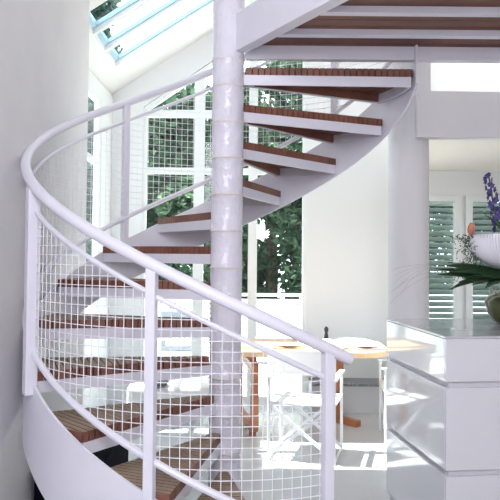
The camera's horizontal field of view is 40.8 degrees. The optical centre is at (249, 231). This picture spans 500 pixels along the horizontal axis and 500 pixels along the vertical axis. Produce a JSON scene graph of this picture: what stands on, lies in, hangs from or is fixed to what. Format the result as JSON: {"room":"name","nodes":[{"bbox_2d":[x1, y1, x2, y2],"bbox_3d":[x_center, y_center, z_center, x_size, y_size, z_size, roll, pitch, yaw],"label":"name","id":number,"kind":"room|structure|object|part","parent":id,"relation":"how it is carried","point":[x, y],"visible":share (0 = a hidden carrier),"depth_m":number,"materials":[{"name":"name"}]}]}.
{"room":"staircase","nodes":[
{"label":"staircase","id":0,"kind":"room"},
{"bbox_2d":[0,0,89,499],"bbox_3d":[-1.314,-0.691,1.658,0.260,4.600,6.470,1,-2,0],"label":"wall","id":1,"kind":"structure","parent":0,"point":[44,44],"depth_m":3.58,"materials":[{"name":"paint"}]},
{"bbox_2d":[84,70,112,407],"bbox_3d":[-1.481,0.148,5.933,0.060,3.200,2.130,1,-2,0],"label":"wall","id":2,"kind":"structure","parent":0,"point":[106,98],"depth_m":6.62,"materials":[{"name":"white paint"}]},
{"bbox_2d":[87,86,100,313],"bbox_3d":[-1.474,-0.218,6.200,0.044,2.150,0.540,1,-2,0],"label":"window","id":3,"kind":"structure","parent":2,"relation":"in","point":[92,95],"depth_m":6.39,"materials":[{"name":"white paint"}]},
{"bbox_2d":[89,0,255,94],"bbox_3d":[-0.391,-2.172,6.160,2.320,1.568,2.430,1,-2,0],"label":"ceiling","id":4,"kind":"structure","parent":0,"point":[114,75],"depth_m":6.43,"materials":[{"name":"white paint"}]},
{"bbox_2d":[89,0,138,28],"bbox_3d":[-0.426,-2.214,5.276,1.690,1.138,0.400,1,-2,0],"label":"window","id":5,"kind":"structure","parent":4,"relation":"attached to","point":[93,23],"depth_m":5.44,"materials":[{"name":"blue"}]},
{"bbox_2d":[97,0,177,45],"bbox_3d":[-0.426,-2.199,5.725,1.690,1.138,0.400,1,-2,0],"label":"window","id":6,"kind":"structure","parent":4,"relation":"attached to","point":[102,36],"depth_m":5.89,"materials":[{"name":"blue"}]},
{"bbox_2d":[109,0,212,60],"bbox_3d":[-0.426,-2.184,6.185,1.690,1.138,0.420,1,-2,0],"label":"window","id":7,"kind":"structure","parent":4,"relation":"attached to","point":[114,54],"depth_m":6.37,"materials":[{"name":"blue"}]},
{"bbox_2d":[108,364,389,499],"bbox_3d":[0.083,1.950,4.038,8.200,0.500,11.400,1,-2,0],"label":"floor","id":8,"kind":"structure","parent":0,"point":[360,471],"depth_m":5.22,"materials":[{"name":"tile"}]},
{"bbox_2d":[34,444,128,499],"bbox_3d":[-1.001,1.496,4.115,0.375,0.395,0.895,1,-2,0],"label":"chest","id":9,"kind":"object","parent":8,"relation":"on","point":[115,455],"visible":0.05,"depth_m":3.98,"materials":[{"name":"black"}]},
{"bbox_3d":[-0.999,1.311,4.121,0.375,0.025,0.895,0,-2,0],"label":"lid","id":10,"kind":"part","parent":9,"relation":"part of","materials":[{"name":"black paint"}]},
{"bbox_2d":[126,376,208,426],"bbox_3d":[-0.734,1.588,6.301,0.800,0.360,0.600,1,-2,-4],"label":"daybed","id":11,"kind":"object","parent":8,"relation":"on","point":[175,388],"visible":0.28,"depth_m":6.04,"materials":[{"name":"white fabric"}]},
{"bbox_2d":[143,380,168,386],"bbox_3d":[-0.852,1.359,6.088,0.240,0.080,0.240,1,-2,-17],"label":"cushion","id":12,"kind":"object","parent":11,"relation":"on","point":[158,384],"visible":0.22,"depth_m":6.01,"materials":[{"name":"grey fabric"}]},
{"bbox_3d":[-0.733,1.478,6.305,0.780,0.140,0.580,1,-2,-4],"label":"mattress","id":13,"kind":"part","parent":11,"relation":"part of","materials":[{"name":"white fabric"}]},
{"bbox_2d":[157,309,191,355],"bbox_3d":[-0.933,1.450,8.707,0.570,0.851,0.520,1,-2,-8],"label":"chair","id":14,"kind":"object","parent":8,"relation":"on","point":[166,345],"visible":0.16,"depth_m":8.50,"materials":[{"name":"white"}]},
{"bbox_3d":[-0.933,1.530,8.704,0.500,0.030,0.480,1,-2,-8],"label":"seat frame","id":15,"kind":"part","parent":14,"relation":"part of","materials":[{"name":"white"}]},
{"bbox_2d":[160,340,190,350],"bbox_3d":[-0.932,1.475,8.701,0.470,0.080,0.450,1,-2,-8],"label":"seat cushion","id":16,"kind":"object","parent":14,"relation":"on","point":[166,345],"depth_m":8.49,"materials":[{"name":"grey fabric"}]},
{"bbox_2d":[160,310,191,317],"bbox_3d":[-0.960,1.212,8.923,0.470,0.340,0.060,1,-2,-8],"label":"cushion","id":17,"kind":"object","parent":14,"relation":"on","point":[165,313],"depth_m":8.89,"materials":[{"name":"grey fabric"}]},
{"bbox_2d":[20,0,417,499],"bbox_3d":[-0.125,-0.263,3.726,2.164,3.900,2.160,1,-2,0],"label":"spiral staircase","id":18,"kind":"structure","parent":8,"relation":"on","point":[60,446],"depth_m":3.61,"materials":[{"name":"metal"}]},
{"bbox_3d":[-1.019,0.272,3.131,0.056,0.967,0.056,2,-2,-33],"label":"post","id":19,"kind":"part","parent":18,"relation":"part of","materials":[{"name":"white metal"}]},
{"bbox_3d":[-0.839,-0.277,4.509,0.042,1.157,0.042,2,-3,-42],"label":"post","id":20,"kind":"part","parent":18,"relation":"part of","materials":[{"name":"white metal"}]},
{"bbox_3d":[-0.397,0.722,2.667,0.042,1.157,0.042,0,-2,14],"label":"post","id":21,"kind":"part","parent":18,"relation":"part of","materials":[{"name":"white metal"}]},
{"bbox_3d":[-0.123,-0.648,3.738,2.119,2.568,2.119,0,-2,0],"label":"rail","id":22,"kind":"part","parent":18,"relation":"part of","materials":[{"name":"white metal"}]},
{"bbox_3d":[-0.123,-0.745,3.741,2.175,2.645,2.175,0,-2,0],"label":"handrail","id":23,"kind":"part","parent":18,"relation":"part of","materials":[{"name":"white metal"}]},
{"bbox_3d":[0.314,1.075,2.725,0.042,1.168,0.042,1,-2,-25],"label":"newel post","id":24,"kind":"part","parent":18,"relation":"part of","materials":[{"name":"white metal"}]},
{"bbox_3d":[0.574,-0.976,4.548,0.042,1.157,0.042,-1,-2,41],"label":"post","id":25,"kind":"part","parent":18,"relation":"part of","materials":[{"name":"white metal"}]},
{"bbox_2d":[236,0,499,62],"bbox_3d":[1.199,-1.107,2.653,2.563,0.230,2.300,1,-2,0],"label":"landing platform","id":26,"kind":"object","parent":18,"relation":"attached to","point":[443,31],"visible":1,"depth_m":3.47,"materials":[{"name":"white paint"}]},
{"bbox_3d":[0.935,-1.362,3.873,0.042,1.157,0.042,1,-2,-6],"label":"post","id":27,"kind":"part","parent":18,"relation":"part of","materials":[{"name":"white metal"}]},
{"bbox_2d":[85,293,487,361],"bbox_3d":[-0.012,1.398,9.634,7.600,1.030,0.110,1,-2,0],"label":"balustrade","id":28,"kind":"object","parent":8,"relation":"on","point":[290,302],"visible":0.07,"depth_m":9.60,"materials":[{"name":"white metal"}]},
{"bbox_3d":[-0.008,0.903,9.626,7.600,0.040,0.060,0,-2,0],"label":"rail","id":29,"kind":"part","parent":28,"relation":"part of","materials":[{"name":"white metal"}]},
{"bbox_2d":[265,346,344,466],"bbox_3d":[0.438,1.313,5.249,0.548,0.860,0.482,0,-2,15],"label":"chair","id":30,"kind":"object","parent":8,"relation":"on","point":[312,359],"visible":0.8,"depth_m":5.10,"materials":[{"name":"white"}]},
{"bbox_3d":[0.143,1.306,5.112,0.021,0.860,0.021,-1,-2,37],"label":"leg","id":31,"kind":"part","parent":30,"relation":"part of","materials":[{"name":"white wood"}]},
{"bbox_3d":[0.200,1.113,5.326,0.048,0.020,0.470,0,-2,15],"label":"armrest","id":32,"kind":"part","parent":30,"relation":"part of","materials":[{"name":"white"}]},
{"bbox_3d":[0.250,1.440,5.513,0.021,0.620,0.021,1,-2,-7],"label":"leg","id":33,"kind":"part","parent":30,"relation":"part of","materials":[{"name":"white wood"}]},
{"bbox_3d":[0.382,0.983,5.038,0.526,0.185,0.023,0,-2,15],"label":"backrest","id":34,"kind":"part","parent":30,"relation":"part of","materials":[{"name":"white fabric"}]},
{"bbox_3d":[0.440,1.305,5.255,0.524,0.028,0.430,0,-2,15],"label":"seat","id":35,"kind":"part","parent":30,"relation":"part of","materials":[{"name":"white fabric"}]},
{"bbox_3d":[0.626,1.306,4.982,0.021,0.860,0.021,-1,-2,37],"label":"leg","id":36,"kind":"part","parent":30,"relation":"part of","materials":[{"name":"white wood"}]},
{"bbox_3d":[0.683,1.113,5.197,0.048,0.020,0.470,0,-2,15],"label":"armrest","id":37,"kind":"part","parent":30,"relation":"part of","materials":[{"name":"white"}]},
{"bbox_3d":[0.733,1.440,5.384,0.021,0.620,0.021,1,-2,-7],"label":"leg","id":38,"kind":"part","parent":30,"relation":"part of","materials":[{"name":"white wood"}]},
{"bbox_2d":[241,338,386,435],"bbox_3d":[0.438,1.394,6.038,1.540,0.750,0.860,0,-2,2],"label":"dining table","id":39,"kind":"object","parent":8,"relation":"on","point":[378,351],"visible":0.4,"depth_m":5.79,"materials":[{"name":"brown wood"}]},
{"bbox_2d":[276,342,300,346],"bbox_3d":[0.341,1.005,5.950,0.224,0.020,0.224,1,-2,0],"label":"plate","id":40,"kind":"object","parent":39,"relation":"on","point":[284,344],"visible":1,"depth_m":5.99,"materials":[{"name":"white ceramic"}]},
{"bbox_2d":[324,326,327,338],"bbox_3d":[0.727,0.968,6.402,0.048,0.130,0.048,1,-2,0],"label":"pepper mill","id":41,"kind":"object","parent":39,"relation":"on","point":[326,327],"visible":0.86,"depth_m":6.39,"materials":[{"name":"grey"}]},
{"bbox_2d":[324,337,381,344],"bbox_3d":[0.891,1.004,6.211,0.620,0.048,0.240,1,-2,0],"label":"cloth bundle","id":42,"kind":"object","parent":39,"relation":"on","point":[341,340],"visible":0.66,"depth_m":6.14,"materials":[{"name":"white fabric"}]},
{"bbox_2d":[353,343,377,347],"bbox_3d":[1.021,1.011,5.950,0.224,0.020,0.224,1,-2,0],"label":"plate","id":43,"kind":"object","parent":39,"relation":"on","point":[363,345],"visible":1,"depth_m":5.98,"materials":[{"name":"white ceramic"}]},
{"bbox_2d":[309,382,383,412],"bbox_3d":[1.145,1.668,6.799,1.080,0.265,0.300,1,-2,0],"label":"plinth","id":44,"kind":"object","parent":8,"relation":"on","point":[355,399],"visible":0.29,"depth_m":6.65,"materials":[{"name":"grey paint"}]},
{"bbox_2d":[309,378,383,386],"bbox_3d":[1.147,1.523,6.794,1.080,0.025,0.320,1,-2,0],"label":"ledge","id":45,"kind":"object","parent":8,"relation":"on","point":[357,382],"visible":0.43,"depth_m":6.72,"materials":[{"name":"stone"}]},
{"bbox_2d":[377,358,387,446],"bbox_3d":[1.349,1.337,5.739,0.482,0.860,0.548,0,-2,6],"label":"chair","id":46,"kind":"object","parent":8,"relation":"on","point":[382,382],"visible":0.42,"depth_m":5.74,"materials":[{"name":"white wood"}]},
{"bbox_3d":[1.165,1.464,6.006,0.021,0.620,0.021,-1,-2,28],"label":"leg","id":47,"kind":"part","parent":46,"relation":"part of","materials":[{"name":"white"}]},
{"bbox_3d":[1.371,1.146,5.995,0.470,0.020,0.048,0,-2,6],"label":"armrest","id":48,"kind":"part","parent":46,"relation":"part of","materials":[{"name":"white"}]},
{"bbox_3d":[1.343,1.329,5.740,0.430,0.028,0.524,0,-2,6],"label":"seat","id":49,"kind":"part","parent":46,"relation":"part of","materials":[{"name":"white fabric"}]},
{"bbox_3d":[1.112,1.448,5.509,0.021,0.620,0.021,1,-2,-16],"label":"leg","id":50,"kind":"part","parent":46,"relation":"part of","materials":[{"name":"white wood"}]},
{"bbox_2d":[387,318,499,499],"bbox_3d":[1.504,1.131,3.919,1.150,1.155,0.937,1,-2,-7],"label":"base cabinet","id":51,"kind":"object","parent":8,"relation":"on","point":[443,375],"visible":1,"depth_m":3.49,"materials":[{"name":"white"}]},
{"bbox_2d":[387,318,499,338],"bbox_3d":[1.508,0.560,3.938,1.146,0.012,0.935,1,-2,-7],"label":"countertop","id":52,"kind":"structure","parent":51,"relation":"on","point":[469,328],"depth_m":3.85,"materials":[{"name":"stone"}]},
{"bbox_2d":[469,234,499,268],"bbox_3d":[1.495,0.282,3.693,0.559,0.528,0.559,1,-2,0],"label":"pedestal bowl","id":53,"kind":"object","parent":52,"relation":"on","point":[488,249],"visible":0.92,"depth_m":3.60,"materials":[{"name":"white ceramic"}]},
{"bbox_2d":[388,263,493,305],"bbox_3d":[1.100,0.303,3.850,0.600,0.254,0.051,0,-2,13],"label":"grass spray","id":54,"kind":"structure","parent":53,"relation":"in","point":[433,263],"depth_m":3.85,"materials":[{"name":"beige plant"}]},
{"bbox_2d":[434,262,499,289],"bbox_3d":[1.410,0.263,3.710,0.751,0.182,0.407,1,-2,0],"label":"foliage","id":55,"kind":"object","parent":53,"relation":"in","point":[490,275],"visible":0.98,"depth_m":3.72,"materials":[{"name":"green plant"}]},
{"bbox_2d":[467,222,474,237],"bbox_3d":[1.262,0.063,3.675,0.144,0.226,0.041,1,-2,0],"label":"tulip","id":56,"kind":"object","parent":53,"relation":"in","point":[471,227],"visible":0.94,"depth_m":3.67,"materials":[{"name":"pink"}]},
{"bbox_2d":[449,211,499,283],"bbox_3d":[1.381,0.089,3.785,0.555,0.415,0.288,1,-2,-6],"label":"greenery","id":57,"kind":"object","parent":53,"relation":"in","point":[468,239],"visible":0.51,"depth_m":3.73,"materials":[{"name":"green plant"}]},
{"bbox_2d":[483,172,499,232],"bbox_3d":[1.368,-0.076,3.715,0.150,0.517,0.088,1,-2,0],"label":"delphinium","id":58,"kind":"object","parent":53,"relation":"in","point":[490,184],"visible":1,"depth_m":3.71,"materials":[{"name":"purple plant"}]},
{"bbox_3d":[1.380,-0.068,3.714,0.127,0.501,0.013,0,-2,9],"label":"stem","id":59,"kind":"part","parent":58,"relation":"part of","materials":[{"name":"green"}]},
{"bbox_2d":[484,285,499,323],"bbox_3d":[1.562,0.406,4.069,0.270,0.306,0.270,1,-2,0],"label":"round vase","id":60,"kind":"object","parent":52,"relation":"on","point":[492,301],"visible":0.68,"depth_m":4.02,"materials":[{"name":"green ceramic"}]},
{"bbox_3d":[1.486,0.322,4.052,0.083,0.142,0.028,0,-2,0],"label":"twisted handle","id":61,"kind":"part","parent":60,"relation":"part of","materials":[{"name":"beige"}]},
{"bbox_3d":[1.508,0.675,3.934,1.150,0.217,0.937,1,-2,-7],"label":"drawer","id":62,"kind":"part","parent":51,"relation":"part of","materials":[{"name":"white laminate"}]},
{"bbox_3d":[1.505,1.021,3.922,1.150,0.415,0.937,1,-2,-7],"label":"drawer","id":63,"kind":"part","parent":51,"relation":"part of","materials":[{"name":"white paint"}]},
{"bbox_3d":[1.501,1.453,3.908,1.150,0.390,0.937,1,-2,-7],"label":"drawer","id":64,"kind":"part","parent":51,"relation":"part of","materials":[{"name":"white paint"}]},
{"bbox_2d":[108,31,499,403],"bbox_3d":[1.279,-0.490,7.095,5.650,4.600,0.150,1,-2,0],"label":"wall","id":65,"kind":"structure","parent":0,"point":[347,216],"depth_m":7.01,"materials":[{"name":"white paint"}]},
{"bbox_2d":[141,61,306,404],"bbox_3d":[-0.267,-0.342,7.075,1.710,4.276,0.094,1,-2,0],"label":"window","id":66,"kind":"structure","parent":65,"relation":"in","point":[197,305],"depth_m":7.04,"materials":[{"name":"white paint"}]},
{"bbox_2d":[429,195,499,318],"bbox_3d":[2.245,0.548,7.051,1.060,1.840,0.150,1,-2,0],"label":"window","id":67,"kind":"structure","parent":65,"relation":"in","point":[462,305],"depth_m":7.08,"materials":[{"name":"white paint"}]},
{"bbox_2d":[388,62,428,429],"bbox_3d":[1.083,0.277,4.594,0.274,2.900,0.274,1,-2,0],"label":"pillar","id":68,"kind":"structure","parent":0,"point":[408,156],"depth_m":4.49,"materials":[{"name":"paint"}]},
{"bbox_2d":[415,63,499,139],"bbox_3d":[2.558,-0.887,4.482,2.900,0.555,0.100,1,-2,0],"label":"beam","id":69,"kind":"structure","parent":0,"point":[439,115],"depth_m":4.43,"materials":[{"name":"paint"}]},
{"bbox_2d":[429,140,499,170],"bbox_3d":[2.587,-0.757,5.779,2.840,0.170,2.500,1,-2,0],"label":"ceiling","id":70,"kind":"structure","parent":0,"point":[444,155],"depth_m":5.93,"materials":[{"name":"white paint"}]},
{"label":"outside","id":71,"kind":"structure","parent":0,"visible":0},
{"bbox_3d":[0.976,2.736,18.570,30.000,0.100,22.700,1,-2,0],"label":"ground","id":72,"kind":"structure","parent":71,"visible":0},
{"bbox_2d":[86,97,93,312],"bbox_3d":[-2.876,-0.226,10.906,2.060,5.258,2.040,1,-2,0],"label":"tree","id":73,"kind":"object","parent":72,"relation":"on","point":[90,101],"visible":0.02,"depth_m":10.53,"materials":[{"name":"green plant"}]},
{"bbox_2d":[88,0,123,138],"bbox_3d":[-3.227,-1.754,13.072,1.917,8.447,2.154,1,-2,0],"label":"tree","id":74,"kind":"object","parent":72,"relation":"on","point":[108,6],"visible":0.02,"depth_m":12.85,"materials":[{"name":"green plant"}]},
{"bbox_2d":[147,83,247,347],"bbox_3d":[-1.388,-0.145,11.321,2.792,5.222,2.695,0,-2,8],"label":"tree","id":75,"kind":"object","parent":72,"relation":"on","point":[175,206],"visible":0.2,"depth_m":10.76,"materials":[{"name":"green plant"}]},
{"bbox_2d":[155,135,279,352],"bbox_3d":[-0.919,-0.277,14.268,3.200,5.729,2.809,1,-2,0],"label":"tree","id":76,"kind":"object","parent":72,"relation":"on","point":[258,220],"visible":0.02,"depth_m":14.54,"materials":[{"name":"green plant"}]},
{"bbox_2d":[205,61,302,363],"bbox_3d":[0.411,-0.453,11.920,2.692,5.917,2.549,2,-3,-44],"label":"tree","id":77,"kind":"object","parent":72,"relation":"on","point":[289,216],"visible":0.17,"depth_m":11.58,"materials":[{"name":"green plant"}]},
{"bbox_2d":[282,133,302,323],"bbox_3d":[1.931,-0.561,14.246,2.633,6.301,2.460,0,-2,17],"label":"tree","id":78,"kind":"object","parent":72,"relation":"on","point":[300,140],"visible":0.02,"depth_m":13.85,"materials":[{"name":"green plant"}]},
{"bbox_2d":[429,202,499,289],"bbox_3d":[3.748,-0.535,11.687,2.559,6.080,2.917,1,-2,-4],"label":"tree","id":79,"kind":"object","parent":72,"relation":"on","point":[473,202],"visible":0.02,"depth_m":11.09,"materials":[{"name":"green plant"}]}
]}

